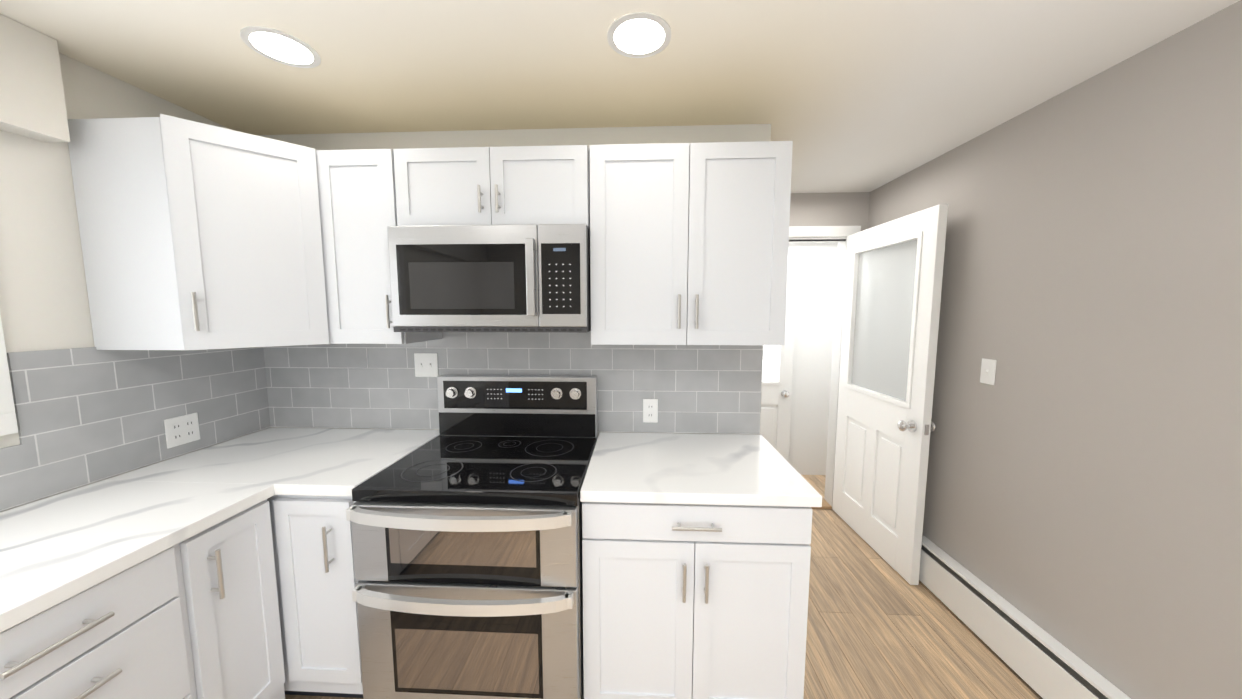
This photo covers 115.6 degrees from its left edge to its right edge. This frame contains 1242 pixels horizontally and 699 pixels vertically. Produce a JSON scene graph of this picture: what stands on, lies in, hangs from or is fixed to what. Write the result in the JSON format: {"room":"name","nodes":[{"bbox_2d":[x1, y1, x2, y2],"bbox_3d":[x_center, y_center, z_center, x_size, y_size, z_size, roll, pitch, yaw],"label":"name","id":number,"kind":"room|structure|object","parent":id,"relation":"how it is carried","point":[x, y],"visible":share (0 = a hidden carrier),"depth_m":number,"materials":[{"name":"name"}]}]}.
{"room":"kitchen","nodes":[
{"label":"kitchen","id":0,"kind":"room"},
{"bbox_2d":[0,53,269,511],"bbox_3d":[-1.947,0.315,0.199,0.120,2.344,3.840,0,6,3],"label":"wall","id":1,"kind":"structure","parent":0,"point":[44,302],"depth_m":1.26,"materials":[{"name":"paint"}]},
{"bbox_2d":[0,315,17,435],"bbox_3d":[-1.858,-0.141,0.540,0.018,0.905,1.205,0,6,3],"label":"window","id":2,"kind":"structure","parent":1,"relation":"in","point":[8,422],"depth_m":1.16,"materials":[{"name":"white"}]},
{"bbox_2d":[0,347,269,511],"bbox_3d":[-1.845,0.261,0.994,0.008,0.466,2.000,0,6,3],"label":"tile backsplash","id":3,"kind":"structure","parent":1,"relation":"attached to","point":[86,415],"depth_m":1.40,"materials":[{"name":"grey tile"}]},
{"bbox_2d":[164,412,199,448],"bbox_3d":[-1.808,0.332,1.614,0.008,0.118,0.116,0,6,3],"label":"outlet","id":4,"kind":"object","parent":3,"relation":"attached to","point":[181,430],"visible":1,"depth_m":1.61,"materials":[{"name":"white plastic"}]},
{"bbox_2d":[67,114,328,349],"bbox_3d":[-1.499,-0.404,1.593,0.633,0.762,0.627,0,6,3],"label":"upper cabinet","id":5,"kind":"object","parent":1,"relation":"attached to","point":[194,235],"visible":0.96,"depth_m":1.34,"materials":[{"name":"white paint"}]},
{"bbox_2d":[257,124,770,435],"bbox_3d":[-0.561,0.141,1.988,2.480,2.344,0.120,0,6,3],"label":"wall","id":6,"kind":"structure","parent":0,"point":[579,136],"depth_m":1.80,"materials":[{"name":"paint"}]},
{"bbox_2d":[315,149,442,343],"bbox_3d":[-1.040,-0.415,1.703,0.320,0.762,0.363,0,6,3],"label":"upper cabinet","id":7,"kind":"object","parent":6,"relation":"attached to","point":[357,200],"visible":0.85,"depth_m":1.56,"materials":[{"name":"white paint"}]},
{"bbox_2d":[393,145,589,229],"bbox_3d":[-0.498,-0.640,1.656,0.760,0.304,0.363,0,6,3],"label":"upper cabinet","id":8,"kind":"object","parent":6,"relation":"attached to","point":[519,185],"visible":0.94,"depth_m":1.51,"materials":[{"name":"white paint"}]},
{"bbox_2d":[387,224,590,332],"bbox_3d":[-0.499,-0.283,1.659,0.756,0.402,0.425,0,6,3],"label":"microwave","id":9,"kind":"object","parent":8,"relation":"attached to","point":[492,278],"visible":1,"depth_m":1.48,"materials":[{"name":"grey metal"}]},
{"bbox_2d":[263,331,762,433],"bbox_3d":[-0.562,0.132,1.922,2.468,0.544,0.008,0,6,3],"label":"tile backsplash","id":10,"kind":"structure","parent":6,"relation":"attached to","point":[704,388],"depth_m":1.91,"materials":[{"name":"grey tile"}]},
{"bbox_2d":[414,353,437,376],"bbox_3d":[-0.960,0.077,1.923,0.116,0.118,0.016,0,6,3],"label":"light switch","id":11,"kind":"object","parent":10,"relation":"attached to","point":[426,364],"visible":1,"depth_m":1.93,"materials":[{"name":"white plastic"}]},
{"bbox_2d":[643,399,657,422],"bbox_3d":[0.143,0.298,1.897,0.072,0.116,0.008,0,6,3],"label":"outlet","id":12,"kind":"object","parent":10,"relation":"attached to","point":[650,410],"visible":1,"depth_m":1.90,"materials":[{"name":"white plastic"}]},
{"bbox_2d":[589,141,792,344],"bbox_3d":[0.264,-0.409,1.643,0.760,0.762,0.363,0,6,3],"label":"upper cabinet","id":13,"kind":"object","parent":6,"relation":"attached to","point":[689,244],"visible":1,"depth_m":1.50,"materials":[{"name":"white paint"}]},
{"bbox_2d":[0,0,1239,192],"bbox_3d":[-0.106,-0.934,0.524,3.755,0.080,4.900,0,6,3],"label":"ceiling","id":14,"kind":"structure","parent":0,"point":[857,95],"depth_m":1.33,"materials":[{"name":"paint"}]},
{"bbox_2d":[0,14,69,142],"bbox_3d":[-1.859,-0.667,-0.227,0.083,0.302,2.930,0,6,3],"label":"window valance","id":15,"kind":"structure","parent":14,"relation":"attached to","point":[32,102],"depth_m":1.16,"materials":[{"name":"paint"}]},
{"bbox_2d":[240,26,320,67],"bbox_3d":[-1.083,-0.963,1.251,0.196,0.004,0.196,0,6,3],"label":"recessed light","id":16,"kind":"object","parent":14,"relation":"in","point":[271,43],"visible":1,"depth_m":1.24,"materials":[{"name":"white plastic"}]},
{"bbox_2d":[607,12,670,57],"bbox_3d":[0.056,-0.957,1.198,0.196,0.004,0.196,0,6,3],"label":"recessed light","id":17,"kind":"object","parent":14,"relation":"in","point":[639,35],"visible":1,"depth_m":1.19,"materials":[{"name":"white plastic"}]},
{"bbox_2d":[285,509,1042,698],"bbox_3d":[-0.106,1.468,0.757,3.755,0.060,4.900,0,6,3],"label":"floor","id":18,"kind":"structure","parent":0,"point":[879,626],"depth_m":1.80,"materials":[{"name":"brown wood"}]},
{"bbox_2d":[0,499,284,698],"bbox_3d":[-1.530,1.001,0.729,0.666,0.875,1.360,0,6,3],"label":"base cabinet","id":19,"kind":"object","parent":18,"relation":"on","point":[196,616],"visible":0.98,"depth_m":1.06,"materials":[{"name":"white paint"}]},
{"bbox_2d":[0,428,438,632],"bbox_3d":[-1.380,0.515,0.991,0.921,0.038,1.990,0,6,3],"label":"countertop","id":20,"kind":"structure","parent":19,"relation":"on","point":[57,549],"depth_m":1.23,"materials":[{"name":"stone"}]},
{"bbox_2d":[267,495,362,697],"bbox_3d":[-1.353,0.907,1.702,0.928,0.875,0.666,0,6,3],"label":"base cabinet","id":21,"kind":"object","parent":18,"relation":"on","point":[316,581],"visible":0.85,"depth_m":1.39,"materials":[{"name":"white paint"}]},
{"bbox_2d":[346,375,597,698],"bbox_3d":[-0.507,0.755,1.585,0.760,1.200,0.724,0,6,3],"label":"range","id":22,"kind":"object","parent":18,"relation":"on","point":[466,525],"visible":0.98,"depth_m":1.31,"materials":[{"name":"silver metal"}]},
{"bbox_2d":[582,502,811,698],"bbox_3d":[0.261,0.914,1.627,0.762,0.875,0.666,0,6,3],"label":"base cabinet","id":23,"kind":"object","parent":18,"relation":"on","point":[690,601],"visible":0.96,"depth_m":1.33,"materials":[{"name":"white paint"}]},
{"bbox_2d":[580,432,821,506],"bbox_3d":[0.270,0.457,1.589,0.783,0.038,0.635,0,6,3],"label":"countertop","id":24,"kind":"structure","parent":23,"relation":"on","point":[715,469],"depth_m":1.44,"materials":[{"name":"stone"}]},
{"bbox_2d":[788,242,837,474],"bbox_3d":[1.513,0.099,3.526,2.350,2.490,1.060,0,6,3],"label":"wall","id":25,"kind":"structure","parent":0,"point":[816,262],"depth_m":3.93,"materials":[{"name":"white paint"}]},
{"bbox_2d":[760,275,795,460],"bbox_3d":[1.275,0.290,3.887,0.822,2.030,0.188,0,6,3],"label":"door","id":26,"kind":"structure","parent":25,"relation":"in","point":[776,395],"depth_m":3.87,"materials":[{"name":"white wood"}]},
{"bbox_2d":[787,268,800,464],"bbox_3d":[1.278,0.247,3.974,0.984,2.110,0.014,0,6,3],"label":"door frame","id":27,"kind":"structure","parent":25,"relation":"attached to","point":[794,271],"depth_m":3.93,"materials":[{"name":"white wood"}]},
{"bbox_2d":[811,498,831,508],"bbox_3d":[1.222,1.202,3.078,0.788,0.022,0.150,0,6,3],"label":"sill","id":28,"kind":"structure","parent":25,"relation":"attached to","point":[826,504],"depth_m":2.99,"materials":[{"name":"beige wood"}]},
{"bbox_2d":[802,475,825,497],"bbox_3d":[1.514,1.363,3.658,2.350,0.050,1.040,0,6,3],"label":"floor","id":29,"kind":"structure","parent":0,"point":[816,483],"depth_m":3.87,"materials":[{"name":"brown wood"}]},
{"bbox_2d":[789,192,869,230],"bbox_3d":[1.184,0.046,2.962,1.155,2.344,0.120,0,6,3],"label":"wall","id":30,"kind":"structure","parent":0,"point":[832,209],"depth_m":2.79,"materials":[{"name":"beige paint"}]},
{"bbox_2d":[789,226,860,505],"bbox_3d":[1.221,0.163,2.964,0.970,2.111,0.136,0,6,3],"label":"door frame","id":31,"kind":"structure","parent":30,"relation":"attached to","point":[839,234],"depth_m":2.90,"materials":[{"name":"white wood"}]},
{"bbox_2d":[832,204,947,584],"bbox_3d":[1.620,0.245,2.463,0.188,2.030,0.832,0,6,1],"label":"kitchen door","id":32,"kind":"structure","parent":31,"relation":"attached to","point":[886,424],"depth_m":2.33,"materials":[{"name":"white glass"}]},
{"bbox_2d":[868,0,1241,698],"bbox_3d":[1.709,0.280,0.557,0.120,2.344,4.900,0,6,3],"label":"wall","id":33,"kind":"structure","parent":0,"point":[1084,484],"depth_m":1.35,"materials":[{"name":"beige paint"}]},
{"bbox_2d":[980,358,996,384],"bbox_3d":[1.700,0.102,1.817,0.016,0.116,0.072,0,6,3],"label":"light switch","id":34,"kind":"object","parent":33,"relation":"attached to","point":[988,370],"visible":1,"depth_m":1.81,"materials":[{"name":"white plastic"}]},
{"bbox_2d":[919,536,1130,698],"bbox_3d":[1.599,1.363,0.300,0.062,0.238,3.890,0,6,3],"label":"baseboard heater","id":35,"kind":"object","parent":33,"relation":"attached to","point":[1040,661],"visible":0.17,"depth_m":1.64,"materials":[{"name":"white metal"}]}
]}

